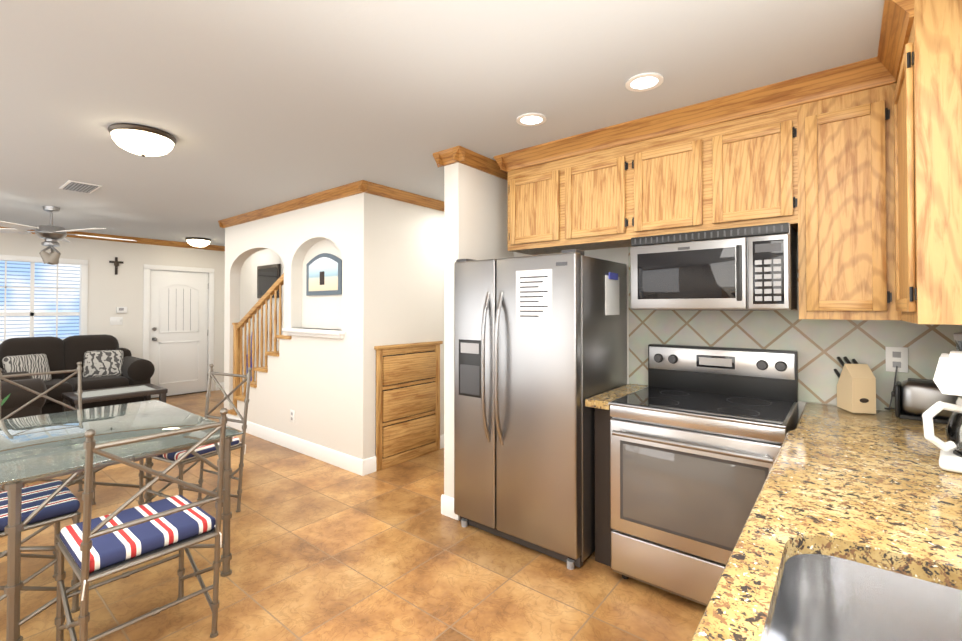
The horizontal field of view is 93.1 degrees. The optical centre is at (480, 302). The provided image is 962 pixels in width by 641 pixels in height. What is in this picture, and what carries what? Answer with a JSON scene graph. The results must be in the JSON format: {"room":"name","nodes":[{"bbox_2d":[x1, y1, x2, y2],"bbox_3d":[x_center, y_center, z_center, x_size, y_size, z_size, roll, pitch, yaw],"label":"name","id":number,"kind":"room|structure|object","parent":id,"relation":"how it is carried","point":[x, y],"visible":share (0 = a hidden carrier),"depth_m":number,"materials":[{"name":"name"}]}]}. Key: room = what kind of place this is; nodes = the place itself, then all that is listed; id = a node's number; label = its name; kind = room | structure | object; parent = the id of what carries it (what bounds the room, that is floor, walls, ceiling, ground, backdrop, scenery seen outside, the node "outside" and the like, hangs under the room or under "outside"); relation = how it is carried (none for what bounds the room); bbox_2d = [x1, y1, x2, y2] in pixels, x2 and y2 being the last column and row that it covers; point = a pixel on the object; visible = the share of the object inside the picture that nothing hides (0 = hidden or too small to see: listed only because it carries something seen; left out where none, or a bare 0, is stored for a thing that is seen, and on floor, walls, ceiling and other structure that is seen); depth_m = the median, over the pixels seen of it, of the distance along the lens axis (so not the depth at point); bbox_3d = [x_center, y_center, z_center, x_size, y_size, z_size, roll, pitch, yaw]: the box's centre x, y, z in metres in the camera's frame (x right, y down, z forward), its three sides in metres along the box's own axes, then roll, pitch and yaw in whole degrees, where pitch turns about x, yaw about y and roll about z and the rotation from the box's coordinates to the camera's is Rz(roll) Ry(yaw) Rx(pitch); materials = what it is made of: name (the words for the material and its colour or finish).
{"room":"dining room and kitchen","nodes":[
{"label":"dining room and kitchen","id":0,"kind":"room"},
{"bbox_2d":[0,233,224,390],"bbox_3d":[-5.985,0.248,6.216,0.140,2.500,5.090,-1,-1,39],"label":"wall","id":1,"kind":"structure","parent":0,"point":[109,291],"depth_m":6.86,"materials":[{"name":"white paint"}]},
{"bbox_2d":[0,255,87,343],"bbox_3d":[-6.015,0.176,6.107,0.150,1.580,1.160,-1,-1,39],"label":"living room window","id":2,"kind":"structure","parent":1,"relation":"in","point":[39,297],"depth_m":6.22,"materials":[{"name":"white"}]},
{"bbox_2d":[0,226,224,250],"bbox_3d":[-5.951,-0.961,6.114,0.058,0.085,4.950,-1,-1,39],"label":"crown molding","id":3,"kind":"structure","parent":1,"relation":"attached to","point":[137,240],"depth_m":7.02,"materials":[{"name":"brown wood"}]},
{"bbox_2d":[109,257,122,274],"bbox_3d":[-5.431,-0.546,6.782,0.026,0.260,0.170,-1,-1,39],"label":"cross","id":4,"kind":"object","parent":1,"relation":"attached to","point":[116,262],"visible":1,"depth_m":6.78,"materials":[{"name":"grey wood"}]},
{"bbox_2d":[110,317,122,324],"bbox_3d":[-5.429,0.275,6.783,0.016,0.120,0.150,-1,-1,39],"label":"switch plate","id":5,"kind":"object","parent":1,"relation":"attached to","point":[116,320],"visible":1,"depth_m":6.78,"materials":[{"name":"white plastic"}]},
{"bbox_2d":[116,307,126,312],"bbox_3d":[-5.386,0.110,6.827,0.030,0.090,0.130,-1,-1,39],"label":"thermostat","id":6,"kind":"object","parent":1,"relation":"attached to","point":[121,309],"visible":0.98,"depth_m":6.81,"materials":[{"name":"white plastic"}]},
{"bbox_2d":[143,264,213,398],"bbox_3d":[-4.963,0.463,7.477,0.158,2.100,1.010,-1,-1,39],"label":"door frame","id":7,"kind":"structure","parent":1,"relation":"attached to","point":[146,307],"depth_m":7.47,"materials":[{"name":"white painted wood"}]},
{"bbox_2d":[149,270,207,397],"bbox_3d":[-4.916,0.496,7.444,0.133,2.009,0.850,-1,-1,39],"label":"entry door","id":8,"kind":"structure","parent":1,"relation":"in","point":[178,330],"depth_m":7.45,"materials":[{"name":"white painted wood"},{"name":"stainless steel"}]},
{"bbox_2d":[240,249,283,383],"bbox_3d":[-2.377,0.251,6.501,5.140,2.500,0.140,-1,-1,39],"label":"wall","id":9,"kind":"structure","parent":0,"point":[249,299],"depth_m":7.46,"materials":[{"name":"white paint"}]},
{"bbox_2d":[257,264,280,297],"bbox_3d":[-3.347,-0.331,7.169,0.700,0.520,0.033,-1,-1,39],"label":"framed picture","id":10,"kind":"object","parent":9,"relation":"attached to","point":[268,276],"visible":0.79,"depth_m":7.17,"materials":[{"name":"grey wood"}]},
{"bbox_2d":[224,193,374,459],"bbox_3d":[-2.043,0.231,4.813,2.770,2.500,0.140,-1,-1,39],"label":"wall","id":11,"kind":"structure","parent":0,"point":[323,388],"depth_m":4.37,"materials":[{"name":"white paint"}]},
{"bbox_2d":[290,410,294,422],"bbox_3d":[-1.907,1.148,4.597,0.080,0.120,0.008,-1,-1,39],"label":"outlet","id":12,"kind":"object","parent":11,"relation":"attached to","point":[292,415],"visible":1,"depth_m":4.59,"materials":[{"name":"white plastic"}]},
{"bbox_2d":[218,180,371,227],"bbox_3d":[-2.096,-0.977,4.762,2.886,0.085,0.088,-1,-1,39],"label":"crown molding","id":13,"kind":"structure","parent":11,"relation":"attached to","point":[362,186],"depth_m":4.45,"materials":[{"name":"brown wood"}]},
{"bbox_2d":[226,414,365,475],"bbox_3d":[-2.092,1.415,4.738,2.802,0.130,0.016,-1,-1,39],"label":"baseboard","id":14,"kind":"structure","parent":11,"relation":"attached to","point":[358,466],"depth_m":4.41,"materials":[{"name":"white wood"}]},
{"bbox_2d":[282,328,344,338],"bbox_3d":[-1.575,0.291,4.380,0.980,0.070,0.190,-1,-1,39],"label":"sill","id":15,"kind":"structure","parent":11,"relation":"attached to","point":[330,333],"depth_m":4.28,"materials":[{"name":"white paint"}]},
{"bbox_2d":[306,253,341,295],"bbox_3d":[-1.542,-0.278,4.462,0.600,0.410,0.026,-1,-1,39],"label":"framed picture","id":16,"kind":"object","parent":11,"relation":"attached to","point":[323,273],"visible":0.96,"depth_m":4.44,"materials":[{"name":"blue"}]},
{"bbox_2d":[0,390,706,640],"bbox_3d":[-2.154,1.527,3.657,9.620,0.120,6.500,-1,-1,39],"label":"floor","id":17,"kind":"structure","parent":0,"point":[320,550],"depth_m":2.40,"materials":[{"name":"tile"}]},
{"bbox_2d":[1,371,46,418],"bbox_3d":[-4.989,0.953,4.459,1.120,1.048,0.962,-1,-1,39],"label":"armchair","id":18,"kind":"object","parent":17,"relation":"on","point":[18,397],"visible":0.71,"depth_m":4.37,"materials":[{"name":"grey"}]},
{"bbox_2d":[0,480,80,612],"bbox_3d":[-2.226,0.950,2.101,0.474,0.999,0.505,-1,-1,39],"label":"dining chair","id":19,"kind":"object","parent":17,"relation":"on","point":[63,504],"visible":0.56,"depth_m":2.13,"materials":[{"name":"grey metal"}]},
{"bbox_2d":[0,362,95,504],"bbox_3d":[-3.133,0.964,3.281,0.505,0.999,0.474,-1,-1,39],"label":"dining chair","id":20,"kind":"object","parent":17,"relation":"on","point":[79,393],"visible":0.31,"depth_m":3.42,"materials":[{"name":"grey metal"}]},
{"bbox_2d":[0,334,154,414],"bbox_3d":[-5.399,0.971,5.938,0.992,1.048,1.690,-1,-1,39],"label":"loveseat","id":21,"kind":"object","parent":17,"relation":"on","point":[106,360],"visible":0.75,"depth_m":5.99,"materials":[{"name":"grey"}]},
{"bbox_2d":[62,383,167,411],"bbox_3d":[-4.330,1.268,5.399,0.650,0.440,0.860,-1,-1,39],"label":"coffee table","id":22,"kind":"object","parent":17,"relation":"on","point":[146,391],"visible":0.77,"depth_m":5.31,"materials":[{"name":"grey wood"}]},
{"bbox_2d":[0,400,242,640],"bbox_3d":[-2.113,1.076,2.529,1.400,0.755,0.920,-1,-1,39],"label":"dining table","id":23,"kind":"object","parent":17,"relation":"on","point":[45,447],"visible":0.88,"depth_m":2.32,"materials":[{"name":"clear glass"}]},
{"bbox_2d":[1,393,10,405],"bbox_3d":[-4.113,1.113,3.537,0.974,0.706,0.654,-1,-1,39],"label":"potted plant","id":24,"kind":"object","parent":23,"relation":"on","point":[4,400],"visible":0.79,"depth_m":3.80,"materials":[{"name":"green plant"}]},
{"bbox_2d":[54,408,227,640],"bbox_3d":[-1.418,0.948,1.910,0.505,0.999,0.474,-1,-1,39],"label":"dining chair","id":25,"kind":"object","parent":17,"relation":"on","point":[119,539],"visible":1,"depth_m":1.83,"materials":[{"name":"grey metal"}]},
{"bbox_2d":[138,364,251,511],"bbox_3d":[-1.964,0.962,3.152,0.474,0.999,0.505,0,-1,27],"label":"dining chair","id":26,"kind":"object","parent":17,"relation":"on","point":[206,451],"visible":0.62,"depth_m":3.19,"materials":[{"name":"grey metal"}]},
{"bbox_2d":[227,335,290,415],"bbox_3d":[-1.788,0.536,5.212,2.475,1.900,1.128,-1,-1,39],"label":"flight","id":27,"kind":"object","parent":17,"relation":"on","point":[254,383],"visible":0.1,"depth_m":5.06,"materials":[{"name":"brown wood"}]},
{"bbox_2d":[232,273,283,409],"bbox_3d":[-2.502,0.480,5.164,1.262,1.629,0.090,-1,-1,39],"label":"stair railing","id":28,"kind":"object","parent":27,"relation":"attached to","point":[245,320],"visible":0.69,"depth_m":5.23,"materials":[{"name":"brown wood"}]},
{"bbox_2d":[247,334,251,380],"bbox_3d":[-2.733,0.635,5.395,0.164,0.586,0.022,-1,-1,39],"label":"bag","id":29,"kind":"object","parent":28,"relation":"hanging from","point":[251,356],"visible":0.33,"depth_m":5.37,"materials":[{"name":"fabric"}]},
{"bbox_2d":[454,249,626,569],"bbox_3d":[0.375,0.587,2.965,0.899,1.744,0.796,-1,-1,39],"label":"refrigerator","id":30,"kind":"object","parent":17,"relation":"on","point":[540,349],"visible":0.98,"depth_m":2.65,"materials":[{"name":"silver metal"}]},
{"bbox_2d":[585,384,647,419],"bbox_3d":[0.828,0.993,2.699,0.136,0.925,0.658,-1,-1,39],"label":"countertop","id":31,"kind":"structure","parent":17,"relation":"on","point":[600,402],"depth_m":2.56,"materials":[{"name":"stone"}]},
{"bbox_2d":[608,344,798,605],"bbox_3d":[1.162,0.854,2.377,0.774,1.195,0.735,-1,-1,39],"label":"range","id":32,"kind":"object","parent":17,"relation":"on","point":[698,435],"visible":0.85,"depth_m":2.21,"materials":[{"name":"silver metal"}]},
{"bbox_2d":[595,403,961,640],"bbox_3d":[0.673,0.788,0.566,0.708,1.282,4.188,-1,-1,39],"label":"countertop","id":33,"kind":"structure","parent":17,"relation":"on","point":[852,529],"depth_m":1.00,"materials":[{"name":"stone"}]},
{"bbox_2d":[834,356,875,413],"bbox_3d":[1.832,0.398,2.251,0.096,0.251,0.213,0,-1,14],"label":"knife block","id":34,"kind":"object","parent":33,"relation":"on","point":[856,388],"visible":0.98,"depth_m":2.17,"materials":[{"name":"beige wood"}]},
{"bbox_2d":[884,366,959,423],"bbox_3d":[2.010,0.412,2.056,0.276,0.219,0.190,-1,-1,39],"label":"toaster","id":35,"kind":"object","parent":33,"relation":"on","point":[915,399],"visible":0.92,"depth_m":2.02,"materials":[{"name":"silver metal"}]},
{"bbox_2d":[922,351,961,473],"bbox_3d":[1.546,0.335,1.382,0.200,0.356,0.291,1,-1,-43],"label":"coffee maker","id":36,"kind":"object","parent":33,"relation":"on","point":[947,378],"visible":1,"depth_m":1.40,"materials":[{"name":"white plastic"}]},
{"bbox_2d":[953,332,961,441],"bbox_3d":[1.847,0.301,1.663,0.180,0.430,0.180,-1,-1,39],"label":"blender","id":37,"kind":"object","parent":33,"relation":"on","point":[958,338],"visible":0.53,"depth_m":1.70,"materials":[{"name":"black plastic"}]},
{"bbox_2d":[374,195,443,455],"bbox_3d":[-0.316,0.231,4.860,0.130,2.500,2.130,-1,-1,39],"label":"wall","id":38,"kind":"structure","parent":0,"point":[409,272],"depth_m":4.30,"materials":[{"name":"white paint"}]},
{"bbox_2d":[372,183,443,211],"bbox_3d":[-0.314,-0.978,4.726,0.058,0.085,2.080,-1,-1,39],"label":"crown molding","id":39,"kind":"structure","parent":38,"relation":"attached to","point":[377,189],"depth_m":4.24,"materials":[{"name":"brown wood"}]},
{"bbox_2d":[374,341,442,470],"bbox_3d":[-0.660,0.929,4.281,0.040,1.090,0.830,-1,-1,39],"label":"drawers","id":40,"kind":"object","parent":38,"relation":"attached to","point":[407,401],"visible":1,"depth_m":4.23,"materials":[{"name":"brown wood"}]},
{"bbox_2d":[440,434,443,448],"bbox_3d":[-0.053,1.419,5.058,0.016,0.130,1.190,-1,-1,39],"label":"baseboard","id":41,"kind":"structure","parent":38,"relation":"attached to","point":[441,436],"depth_m":4.62,"materials":[{"name":"white"}]},
{"bbox_2d":[0,0,883,245],"bbox_3d":[-2.154,-1.093,3.689,9.620,0.120,6.500,-1,-1,39],"label":"ceiling","id":42,"kind":"structure","parent":0,"point":[251,105],"depth_m":2.17,"materials":[{"name":"grey paint"}]},
{"bbox_2d":[0,206,134,264],"bbox_3d":[-4.567,-0.712,4.903,1.448,0.610,1.393,-1,-1,39],"label":"ceiling fan","id":43,"kind":"object","parent":42,"relation":"hanging from","point":[51,234],"visible":1,"depth_m":4.80,"materials":[{"name":"silver metal"}]},
{"bbox_2d":[59,180,101,193],"bbox_3d":[-3.552,-1.020,4.037,0.400,0.015,0.220,-1,-1,39],"label":"ceiling vent","id":44,"kind":"object","parent":42,"relation":"in","point":[77,186],"visible":0.98,"depth_m":4.00,"materials":[{"name":"white metal"}]},
{"bbox_2d":[108,123,176,156],"bbox_3d":[-2.085,-0.971,2.812,0.344,0.143,0.344,-1,-1,39],"label":"light","id":45,"kind":"object","parent":42,"relation":"attached to","point":[142,140],"visible":1,"depth_m":2.72,"materials":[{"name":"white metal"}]},
{"bbox_2d":[185,237,210,247],"bbox_3d":[-4.389,-0.920,7.073,0.344,0.143,0.344,-1,-1,39],"label":"light","id":46,"kind":"object","parent":42,"relation":"attached to","point":[198,242],"visible":1,"depth_m":6.97,"materials":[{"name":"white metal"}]},
{"bbox_2d":[516,113,546,125],"bbox_3d":[0.287,-1.040,2.594,0.172,0.009,0.172,-1,-1,39],"label":"recessed light","id":47,"kind":"object","parent":42,"relation":"in","point":[531,119],"visible":0.98,"depth_m":2.59,"materials":[{"name":"white"}]},
{"bbox_2d":[625,72,663,91],"bbox_3d":[0.776,-1.046,2.165,0.172,0.009,0.172,-1,-1,39],"label":"recessed light","id":48,"kind":"object","parent":42,"relation":"in","point":[643,82],"visible":1,"depth_m":2.16,"materials":[{"name":"white"}]},
{"bbox_2d":[444,162,513,497],"bbox_3d":[0.486,0.221,3.989,0.130,2.500,2.210,-1,-1,39],"label":"wall","id":49,"kind":"structure","parent":0,"point":[475,214],"depth_m":3.16,"materials":[{"name":"white paint"}]},
{"bbox_2d":[433,150,447,167],"bbox_3d":[0.402,-0.986,4.033,0.078,0.085,2.268,-1,-1,39],"label":"crown molding","id":50,"kind":"structure","parent":49,"relation":"attached to","point":[441,157],"depth_m":3.14,"materials":[{"name":"brown wood"}]},
{"bbox_2d":[441,494,453,515],"bbox_3d":[0.431,1.406,4.007,0.036,0.130,2.226,-1,-1,39],"label":"baseboard","id":51,"kind":"structure","parent":49,"relation":"attached to","point":[447,503],"depth_m":3.12,"materials":[{"name":"white"}]},
{"bbox_2d":[448,146,507,180],"bbox_3d":[0.049,-0.995,3.323,0.078,0.085,0.718,-1,-1,39],"label":"crown molding","id":52,"kind":"structure","parent":49,"relation":"attached to","point":[464,156],"depth_m":3.19,"materials":[{"name":"brown wood"}]},
{"bbox_2d":[514,247,894,418],"bbox_3d":[1.310,0.207,2.850,2.580,2.500,0.140,-1,-1,39],"label":"wall","id":53,"kind":"structure","parent":0,"point":[619,255],"depth_m":3.06,"materials":[{"name":"ceramic tile"},{"name":"grout"},{"name":"paint"}]},
{"bbox_2d":[501,140,576,254],"bbox_3d":[0.457,-0.701,3.226,0.442,0.666,0.345,-1,-1,39],"label":"upper cabinet","id":54,"kind":"object","parent":53,"relation":"attached to","point":[534,174],"depth_m":3.09,"materials":[{"name":"brown wood"}]},
{"bbox_2d":[561,124,630,250],"bbox_3d":[0.804,-0.705,2.949,0.445,0.666,0.345,-1,-1,39],"label":"upper cabinet","id":55,"kind":"object","parent":53,"relation":"attached to","point":[594,165],"depth_m":2.82,"materials":[{"name":"brown wood"}]},
{"bbox_2d":[629,101,708,239],"bbox_3d":[1.142,-0.708,2.679,0.420,0.666,0.345,-1,-1,39],"label":"upper cabinet","id":56,"kind":"object","parent":53,"relation":"attached to","point":[669,152],"depth_m":2.54,"materials":[{"name":"brown wood"}]},
{"bbox_2d":[709,80,792,229],"bbox_3d":[1.459,-0.711,2.426,0.393,0.666,0.345,-1,-1,39],"label":"upper cabinet","id":57,"kind":"object","parent":53,"relation":"attached to","point":[751,133],"depth_m":2.29,"materials":[{"name":"brown wood"}]},
{"bbox_2d":[630,223,796,310],"bbox_3d":[1.257,-0.165,2.500,0.756,0.416,0.455,-1,-1,39],"label":"over-the-range microwave","id":58,"kind":"object","parent":57,"relation":"attached to","point":[750,268],"visible":1,"depth_m":2.32,"materials":[{"name":"silver metal"}]},
{"bbox_2d":[793,48,892,319],"bbox_3d":[1.735,-0.484,2.165,0.360,1.126,0.404,-1,-1,39],"label":"upper cabinet","id":59,"kind":"object","parent":53,"relation":"attached to","point":[851,173],"depth_m":2.06,"materials":[{"name":"brown wood"}]},
{"bbox_2d":[889,0,961,324],"bbox_3d":[1.752,-0.490,1.640,0.360,1.126,0.590,-1,-1,39],"label":"upper cabinet","id":60,"kind":"object","parent":53,"relation":"attached to","point":[925,49],"depth_m":1.49,"materials":[{"name":"brown wood"}]},
{"bbox_3d":[0.998,0.176,0.282,0.140,2.500,4.540,-1,-1,39],"label":"wall","id":61,"kind":"structure","parent":0,"visible":0},
{"bbox_2d":[628,232,961,410],"bbox_3d":[1.613,0.076,2.514,1.620,0.905,0.007,-1,-1,39],"label":"tile backsplash","id":62,"kind":"structure","parent":61,"relation":"attached to","point":[820,346],"depth_m":2.40,"materials":[{"name":"beige tile"}]},
{"bbox_2d":[885,347,907,372],"bbox_3d":[2.000,0.274,2.191,0.080,0.120,0.008,-1,-1,39],"label":"outlet","id":63,"kind":"object","parent":62,"relation":"attached to","point":[896,356],"visible":1,"depth_m":2.19,"materials":[{"name":"white plastic"}]}
]}

